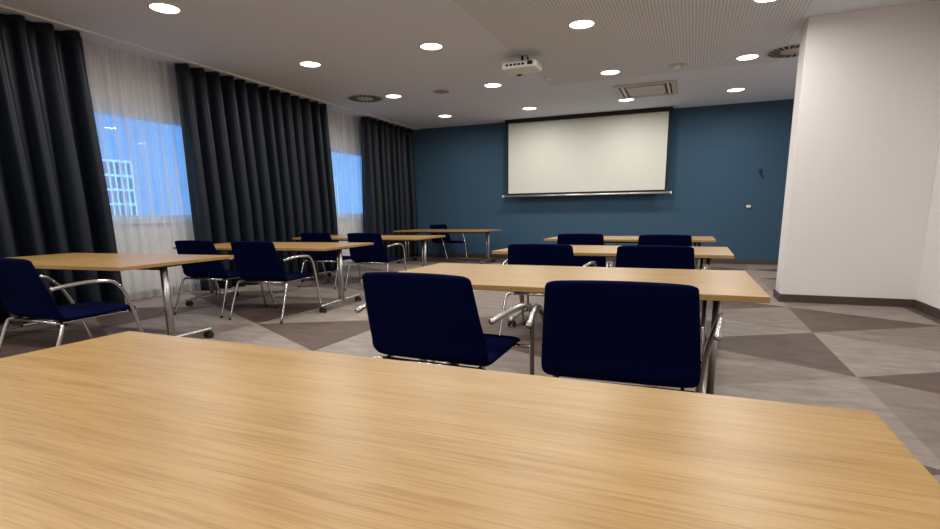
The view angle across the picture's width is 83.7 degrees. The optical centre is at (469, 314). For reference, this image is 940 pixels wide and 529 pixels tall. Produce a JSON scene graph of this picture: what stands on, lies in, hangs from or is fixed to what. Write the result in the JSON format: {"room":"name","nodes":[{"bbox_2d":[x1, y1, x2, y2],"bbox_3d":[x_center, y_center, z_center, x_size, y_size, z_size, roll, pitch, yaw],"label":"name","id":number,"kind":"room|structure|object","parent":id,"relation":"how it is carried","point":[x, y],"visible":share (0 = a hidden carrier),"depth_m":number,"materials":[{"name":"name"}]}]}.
{"room":"conference room","nodes":[
{"label":"conference room","id":0,"kind":"room"},
{"bbox_2d":[83,43,362,291],"bbox_3d":[-4.982,-1.608,6.260,0.140,3.300,16.500,4,12,22],"label":"wall","id":1,"kind":"structure","parent":0,"point":[133,70],"depth_m":7.37,"materials":[{"name":"white paint"}]},
{"bbox_2d":[92,104,191,223],"bbox_3d":[-4.536,-2.000,7.152,0.140,1.480,2.280,4,12,22],"label":"window","id":2,"kind":"structure","parent":1,"relation":"in","point":[135,219],"depth_m":7.28,"materials":[{"name":"white"}]},
{"bbox_2d":[124,261,360,300],"bbox_3d":[-4.895,-0.125,6.507,0.018,0.092,16.482,4,12,22],"label":"baseboard","id":3,"kind":"structure","parent":1,"relation":"attached to","point":[197,285],"depth_m":7.88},
{"bbox_2d":[331,147,362,218],"bbox_3d":[-2.715,-2.853,11.456,0.140,1.480,2.280,4,12,22],"label":"window","id":4,"kind":"structure","parent":1,"relation":"in","point":[345,216],"depth_m":11.55,"materials":[{"name":"white"}]},
{"bbox_2d":[0,0,934,129],"bbox_3d":[-0.648,-3.033,4.143,9.890,0.200,16.900,4,12,22],"label":"ceiling","id":5,"kind":"structure","parent":0,"point":[371,47],"depth_m":6.61,"materials":[{"name":"paint"}]},
{"bbox_2d":[0,13,124,322],"bbox_3d":[-5.063,-1.411,4.987,0.356,3.174,3.274,4,12,22],"label":"curtain","id":6,"kind":"object","parent":5,"relation":"hanging from","point":[54,198],"visible":0.84,"depth_m":5.83,"materials":[{"name":"black fabric"}]},
{"bbox_2d":[84,41,194,299],"bbox_3d":[-4.394,-1.826,7.093,0.072,3.174,1.858,4,12,23],"label":"sheer curtain","id":7,"kind":"object","parent":5,"relation":"hanging from","point":[134,281],"visible":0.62,"depth_m":7.03,"materials":[{"name":"white fabric"}]},
{"bbox_2d":[147,2,181,13],"bbox_3d":[-3.117,-3.131,5.356,0.310,0.011,0.310,4,12,22],"label":"recessed light","id":8,"kind":"object","parent":5,"relation":"in","point":[161,7],"visible":1,"depth_m":5.34,"materials":[{"name":"white plastic"}]},
{"bbox_2d":[149,4,179,12],"bbox_3d":[-3.117,-3.129,5.357,0.272,0.007,0.272,4,12,22],"label":"diffuser","id":9,"kind":"object","parent":8,"relation":"attached to","point":[161,8],"depth_m":5.35,"materials":[{"name":"white plastic"}]},
{"bbox_2d":[0,4,417,129],"bbox_3d":[-4.468,-3.183,5.730,0.015,0.018,16.500,4,12,22],"label":"trim","id":10,"kind":"structure","parent":5,"relation":"attached to","point":[3,6],"depth_m":6.87,"materials":[{"name":"white plastic"}]},
{"bbox_2d":[174,63,338,290],"bbox_3d":[-3.353,-2.207,9.001,0.360,3.174,3.325,4,12,22],"label":"curtain","id":11,"kind":"object","parent":5,"relation":"hanging from","point":[258,160],"visible":0.84,"depth_m":8.47,"materials":[{"name":"black fabric"}]},
{"bbox_2d":[299,61,321,67],"bbox_3d":[-2.252,-3.536,7.399,0.310,0.011,0.310,4,12,22],"label":"recessed light","id":12,"kind":"object","parent":5,"relation":"in","point":[312,64],"visible":1,"depth_m":7.39,"materials":[{"name":"white plastic"}]},
{"bbox_2d":[300,62,319,66],"bbox_3d":[-2.252,-3.534,7.400,0.272,0.007,0.272,4,12,22],"label":"diffuser","id":13,"kind":"object","parent":12,"relation":"attached to","point":[306,64],"depth_m":7.39,"materials":[{"name":"white plastic"}]},
{"bbox_2d":[327,109,363,265],"bbox_3d":[-2.635,-2.651,11.254,0.049,3.174,1.876,4,12,22],"label":"sheer curtain","id":14,"kind":"object","parent":5,"relation":"hanging from","point":[334,150],"visible":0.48,"depth_m":11.19,"materials":[{"name":"white fabric"}]},
{"bbox_2d":[346,94,383,102],"bbox_3d":[-1.926,-3.968,9.631,0.680,0.016,0.680,4,12,22],"label":"ceiling vent","id":15,"kind":"object","parent":5,"relation":"in","point":[366,98],"visible":1,"depth_m":9.58,"materials":[{"name":"silver metal"}]},
{"bbox_2d":[361,117,417,257],"bbox_3d":[-1.868,-2.906,12.531,0.324,3.174,2.147,4,12,22],"label":"curtain","id":16,"kind":"object","parent":5,"relation":"hanging from","point":[388,181],"visible":0.84,"depth_m":12.31,"materials":[{"name":"black fabric"}]},
{"bbox_2d":[385,94,401,97],"bbox_3d":[-1.378,-3.945,9.465,0.310,0.011,0.310,4,12,22],"label":"recessed light","id":17,"kind":"object","parent":5,"relation":"in","point":[388,95],"visible":1,"depth_m":9.46,"materials":[{"name":"white plastic"}]},
{"bbox_2d":[386,95,400,97],"bbox_3d":[-1.378,-3.943,9.465,0.272,0.007,0.272,4,12,22],"label":"diffuser","id":18,"kind":"object","parent":17,"relation":"attached to","point":[388,96],"depth_m":9.46,"materials":[{"name":"white plastic"}]},
{"bbox_2d":[419,42,442,49],"bbox_3d":[-0.493,-3.417,6.678,0.310,0.011,0.310,4,12,22],"label":"recessed light","id":19,"kind":"object","parent":5,"relation":"in","point":[428,45],"visible":1,"depth_m":6.66,"materials":[{"name":"white plastic"}]},
{"bbox_2d":[433,89,449,93],"bbox_3d":[-0.502,-3.897,9.153,0.300,0.008,0.300,4,12,22],"label":"ceiling speaker","id":20,"kind":"object","parent":5,"relation":"attached to","point":[440,91],"visible":1,"depth_m":9.14,"materials":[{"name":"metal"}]},
{"bbox_2d":[434,90,448,92],"bbox_3d":[-0.502,-3.896,9.153,0.272,0.002,0.272,4,12,22],"label":"grille","id":21,"kind":"object","parent":20,"relation":"attached to","point":[435,91],"depth_m":9.14,"materials":[{"name":"grey metal"}]},
{"bbox_2d":[438,115,451,117],"bbox_3d":[-0.544,-4.336,11.435,0.310,0.011,0.310,4,12,22],"label":"recessed light","id":22,"kind":"object","parent":5,"relation":"in","point":[443,116],"visible":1,"depth_m":11.46,"materials":[{"name":"white plastic"}]},
{"bbox_2d":[484,83,501,87],"bbox_3d":[0.381,-3.827,8.744,0.310,0.011,0.310,4,12,22],"label":"recessed light","id":23,"kind":"object","parent":5,"relation":"in","point":[489,85],"visible":1,"depth_m":8.73,"materials":[{"name":"white plastic"}]},
{"bbox_2d":[485,84,500,86],"bbox_3d":[0.381,-3.825,8.744,0.272,0.007,0.272,4,12,22],"label":"diffuser","id":24,"kind":"object","parent":23,"relation":"attached to","point":[486,85],"depth_m":8.73,"materials":[{"name":"white plastic"}]},
{"bbox_2d":[502,53,541,75],"bbox_3d":[0.710,-3.402,7.090,0.472,0.228,0.396,4,12,22],"label":"projector","id":25,"kind":"object","parent":5,"relation":"hanging from","point":[518,68],"visible":1,"depth_m":7.00,"materials":[{"name":"white plastic"}]},
{"bbox_2d":[522,107,536,109],"bbox_3d":[1.215,-4.218,10.714,0.310,0.011,0.310,4,12,22],"label":"recessed light","id":26,"kind":"object","parent":5,"relation":"in","point":[523,108],"visible":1,"depth_m":10.69,"materials":[{"name":"white plastic"}]},
{"bbox_2d":[568,19,595,28],"bbox_3d":[1.269,-3.299,5.956,0.310,0.011,0.310,4,12,22],"label":"recessed light","id":27,"kind":"object","parent":5,"relation":"in","point":[580,23],"visible":1,"depth_m":5.94,"materials":[{"name":"white plastic"}]},
{"bbox_2d":[570,20,593,27],"bbox_3d":[1.269,-3.297,5.956,0.272,0.007,0.272,4,12,22],"label":"diffuser","id":28,"kind":"object","parent":27,"relation":"attached to","point":[576,23],"depth_m":5.94,"materials":[{"name":"white plastic"}]},
{"bbox_2d":[502,106,672,197],"bbox_3d":[2.502,-3.521,11.577,3.750,1.734,0.140,4,12,22],"label":"projection screen","id":29,"kind":"object","parent":5,"relation":"hanging from","point":[622,152],"visible":1,"depth_m":11.49,"materials":[{"name":"white fabric"}]},
{"bbox_2d":[600,69,620,74],"bbox_3d":[2.143,-3.709,8.022,0.310,0.011,0.310,4,12,22],"label":"recessed light","id":30,"kind":"object","parent":5,"relation":"in","point":[611,71],"visible":1,"depth_m":8.01,"materials":[{"name":"white plastic"}]},
{"bbox_2d":[618,98,634,101],"bbox_3d":[2.977,-4.099,9.992,0.310,0.011,0.310,4,12,22],"label":"recessed light","id":31,"kind":"object","parent":5,"relation":"in","point":[622,100],"visible":0.83,"depth_m":10.03,"materials":[{"name":"white plastic"}]},
{"bbox_2d":[613,80,677,99],"bbox_3d":[3.090,-3.934,9.193,1.000,0.035,1.060,4,12,22],"label":"air conditioner","id":32,"kind":"object","parent":5,"relation":"attached to","point":[669,87],"visible":1,"depth_m":9.10,"materials":[{"name":"silver metal"}]},
{"bbox_2d":[667,63,685,68],"bbox_3d":[3.031,-3.638,7.698,0.260,0.048,0.260,4,12,22],"label":"smoke detector","id":33,"kind":"object","parent":5,"relation":"attached to","point":[675,65],"visible":1,"depth_m":7.66,"materials":[{"name":"white plastic"}]},
{"bbox_2d":[726,88,745,91],"bbox_3d":[4.704,-3.983,9.284,0.310,0.011,0.310,4,12,22],"label":"recessed light","id":34,"kind":"object","parent":5,"relation":"in","point":[731,89],"visible":1,"depth_m":9.24,"materials":[{"name":"white plastic"}]},
{"bbox_2d":[735,54,759,60],"bbox_3d":[3.870,-3.593,7.314,0.310,0.011,0.310,4,12,22],"label":"recessed light","id":35,"kind":"object","parent":5,"relation":"in","point":[745,57],"visible":1,"depth_m":7.30,"materials":[{"name":"white plastic"}]},
{"bbox_2d":[737,55,757,59],"bbox_3d":[3.870,-3.591,7.314,0.272,0.007,0.272,4,12,22],"label":"diffuser","id":36,"kind":"object","parent":35,"relation":"attached to","point":[742,57],"depth_m":7.31,"materials":[{"name":"white plastic"}]},
{"bbox_2d":[752,0,776,2],"bbox_3d":[2.996,-3.183,5.248,0.310,0.011,0.310,4,12,22],"label":"recessed light","id":37,"kind":"object","parent":5,"relation":"in","point":[755,1],"visible":1,"depth_m":5.36,"materials":[{"name":"white plastic"}]},
{"bbox_2d":[765,43,799,57],"bbox_3d":[4.350,-3.547,7.059,0.680,0.016,0.680,2,11,15],"label":"ceiling vent","id":38,"kind":"object","parent":5,"relation":"in","point":[787,51],"visible":0.7,"depth_m":7.08,"materials":[{"name":"silver metal"}]},
{"bbox_2d":[0,257,939,483],"bbox_3d":[-0.562,0.259,4.760,9.390,0.100,16.500,4,12,22],"label":"floor","id":39,"kind":"structure","parent":0,"point":[884,361],"depth_m":4.79,"materials":[{"name":"grey carpet"}]},
{"bbox_2d":[0,258,143,350],"bbox_3d":[-2.932,-0.010,3.816,0.809,0.852,0.757,4,12,23],"label":"armchair","id":40,"kind":"object","parent":39,"relation":"on","point":[24,294],"visible":0.93,"depth_m":3.59,"materials":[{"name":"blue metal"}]},
{"bbox_2d":[0,253,233,337],"bbox_3d":[-3.409,-0.146,4.815,2.100,0.738,1.160,3,11,18],"label":"folding table","id":41,"kind":"object","parent":39,"relation":"on","point":[67,261],"visible":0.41,"depth_m":4.48,"materials":[{"name":"brown wood"}]},
{"bbox_2d":[174,240,266,317],"bbox_3d":[-2.949,-0.464,6.164,0.809,0.852,0.757,3,12,19],"label":"armchair","id":42,"kind":"object","parent":39,"relation":"on","point":[207,270],"visible":0.72,"depth_m":5.89,"materials":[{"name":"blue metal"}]},
{"bbox_2d":[173,242,373,312],"bbox_3d":[-2.455,-0.534,6.761,2.120,0.738,1.180,3,11,17],"label":"folding table","id":43,"kind":"object","parent":39,"relation":"on","point":[337,247],"visible":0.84,"depth_m":6.39,"materials":[{"name":"brown wood"}]},
{"bbox_2d":[228,241,321,323],"bbox_3d":[-2.166,-0.407,5.824,0.809,0.852,0.757,3,12,19],"label":"armchair","id":44,"kind":"object","parent":39,"relation":"on","point":[254,260],"visible":0.99,"depth_m":5.56,"materials":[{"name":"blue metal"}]},
{"bbox_2d":[298,232,360,288],"bbox_3d":[-2.233,-0.889,8.321,0.809,0.852,0.757,4,12,22],"label":"armchair","id":45,"kind":"object","parent":39,"relation":"on","point":[317,256],"visible":0.53,"depth_m":8.06,"materials":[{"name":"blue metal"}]},
{"bbox_2d":[292,235,445,281],"bbox_3d":[-1.688,-0.962,8.932,2.300,0.738,1.137,3,12,19],"label":"folding table","id":46,"kind":"object","parent":39,"relation":"on","point":[421,238],"visible":0.35,"depth_m":8.54,"materials":[{"name":"brown wood"}]},
{"bbox_2d":[344,233,406,290],"bbox_3d":[-1.422,-0.823,7.931,0.809,0.852,0.757,3,12,20],"label":"armchair","id":47,"kind":"object","parent":39,"relation":"on","point":[376,253],"visible":0.79,"depth_m":7.66,"materials":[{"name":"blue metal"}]},
{"bbox_2d":[355,272,534,374],"bbox_3d":[-0.109,0.181,2.651,0.809,0.852,0.757,4,12,25],"label":"armchair","id":48,"kind":"object","parent":39,"relation":"on","point":[426,316],"visible":0.77,"depth_m":2.38,"materials":[{"name":"blue fabric"}]},
{"bbox_2d":[427,224,467,260],"bbox_3d":[-0.566,-1.796,12.911,0.757,0.852,0.809,10,15,44],"label":"armchair","id":49,"kind":"object","parent":39,"relation":"on","point":[443,240],"visible":0.77,"depth_m":12.95,"materials":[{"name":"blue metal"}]},
{"bbox_2d":[394,229,501,263],"bbox_3d":[-0.501,-1.583,12.069,2.220,0.738,1.127,4,12,21],"label":"folding table","id":50,"kind":"object","parent":39,"relation":"on","point":[486,231],"visible":0.85,"depth_m":11.79,"materials":[{"name":"brown wood"}]},
{"bbox_2d":[0,331,939,528],"bbox_3d":[-0.397,0.576,0.889,1.990,0.738,1.117,4,12,22],"label":"folding table","id":51,"kind":"object","parent":39,"relation":"on","point":[129,429],"visible":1,"depth_m":0.81,"materials":[{"name":"brown wood"}]},
{"bbox_2d":[499,244,596,334],"bbox_3d":[0.700,-0.227,4.712,0.809,0.852,0.757,4,12,22],"label":"armchair","id":52,"kind":"object","parent":39,"relation":"on","point":[518,254],"visible":0.47,"depth_m":4.40,"materials":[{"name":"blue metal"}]},
{"bbox_2d":[361,263,770,394],"bbox_3d":[0.521,0.132,3.128,2.040,0.738,1.110,4,12,22],"label":"folding table","id":53,"kind":"object","parent":39,"relation":"on","point":[716,286],"visible":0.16,"depth_m":2.90,"materials":[{"name":"brown wood"}]},
{"bbox_2d":[557,233,615,266],"bbox_3d":[1.454,-0.628,6.744,0.809,0.852,0.757,3,12,20],"label":"armchair","id":54,"kind":"object","parent":39,"relation":"on","point":[576,238],"visible":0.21,"depth_m":6.43,"materials":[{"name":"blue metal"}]},
{"bbox_2d":[492,245,733,340],"bbox_3d":[1.405,-0.291,5.263,2.120,0.738,1.132,4,12,23],"label":"folding table","id":55,"kind":"object","parent":39,"relation":"on","point":[707,253],"visible":0.41,"depth_m":4.95,"materials":[{"name":"brown wood"}]},
{"bbox_2d":[526,280,724,392],"bbox_3d":[0.662,0.238,2.307,0.809,0.852,0.757,3,12,20],"label":"armchair","id":56,"kind":"object","parent":39,"relation":"on","point":[646,333],"visible":0.83,"depth_m":2.02,"materials":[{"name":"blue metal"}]},
{"bbox_2d":[544,236,715,269],"bbox_3d":[2.251,-0.730,7.487,2.200,0.738,1.112,4,12,22],"label":"folding table","id":57,"kind":"object","parent":39,"relation":"on","point":[698,240],"visible":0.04,"depth_m":7.05,"materials":[{"name":"brown wood"}]},
{"bbox_2d":[606,245,708,269],"bbox_3d":[1.519,-0.164,4.335,0.809,0.852,0.757,4,12,21],"label":"armchair","id":58,"kind":"object","parent":39,"relation":"on","point":[630,256],"visible":0.23,"depth_m":4.00,"materials":[{"name":"blue fabric"}]},
{"bbox_2d":[638,234,698,269],"bbox_3d":[2.285,-0.532,6.194,0.809,0.852,0.757,4,12,21],"label":"armchair","id":59,"kind":"object","parent":39,"relation":"on","point":[656,239],"visible":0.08,"depth_m":5.85,"materials":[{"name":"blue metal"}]},
{"bbox_2d":[411,99,793,259],"bbox_3d":[2.574,-2.815,12.040,9.890,3.300,0.200,4,12,22],"label":"wall","id":60,"kind":"structure","parent":0,"point":[717,153],"depth_m":11.39,"materials":[{"name":"paint"}]},
{"bbox_2d":[418,253,777,264],"bbox_3d":[2.596,-1.316,12.207,9.390,0.092,0.018,4,12,22],"label":"baseboard","id":61,"kind":"structure","parent":60,"relation":"attached to","point":[717,261],"depth_m":11.28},
{"bbox_2d":[745,203,751,207],"bbox_3d":[5.688,-2.239,10.710,0.110,0.110,0.030,4,12,22],"label":"wall socket","id":62,"kind":"object","parent":60,"relation":"attached to","point":[748,205],"visible":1,"depth_m":10.71,"materials":[{"name":"plastic"}]},
{"bbox_2d":[775,0,939,298],"bbox_3d":[4.475,-1.736,6.074,1.328,3.200,0.440,4,12,22],"label":"wall partition","id":63,"kind":"structure","parent":0,"point":[865,137],"depth_m":5.86,"materials":[{"name":"white paint"}]},
{"bbox_2d":[773,289,913,307],"bbox_3d":[4.485,-0.211,6.372,1.346,0.092,0.476,4,12,22],"label":"baseboard","id":64,"kind":"structure","parent":63,"relation":"attached to","point":[889,302],"depth_m":6.16,"materials":[{"name":"wood"}]},
{"bbox_2d":[916,142,939,308],"bbox_3d":[3.847,-1.015,2.641,0.200,3.300,16.500,4,12,22],"label":"wall","id":65,"kind":"structure","parent":0,"point":[928,289],"depth_m":5.60,"materials":[{"name":"white paint"}]},
{"bbox_2d":[913,299,939,318],"bbox_3d":[2.807,0.903,0.707,0.018,0.092,11.510,4,12,22],"label":"baseboard","id":66,"kind":"structure","parent":65,"relation":"attached to","point":[933,311],"depth_m":5.57,"materials":[{"name":"wood"}]},
{"label":"outside","id":67,"kind":"structure","parent":0,"visible":0},
{"bbox_3d":[-5.107,1.518,14.604,5.700,0.200,50.000,4,12,22],"label":"ground","id":68,"kind":"structure","parent":67,"visible":0},
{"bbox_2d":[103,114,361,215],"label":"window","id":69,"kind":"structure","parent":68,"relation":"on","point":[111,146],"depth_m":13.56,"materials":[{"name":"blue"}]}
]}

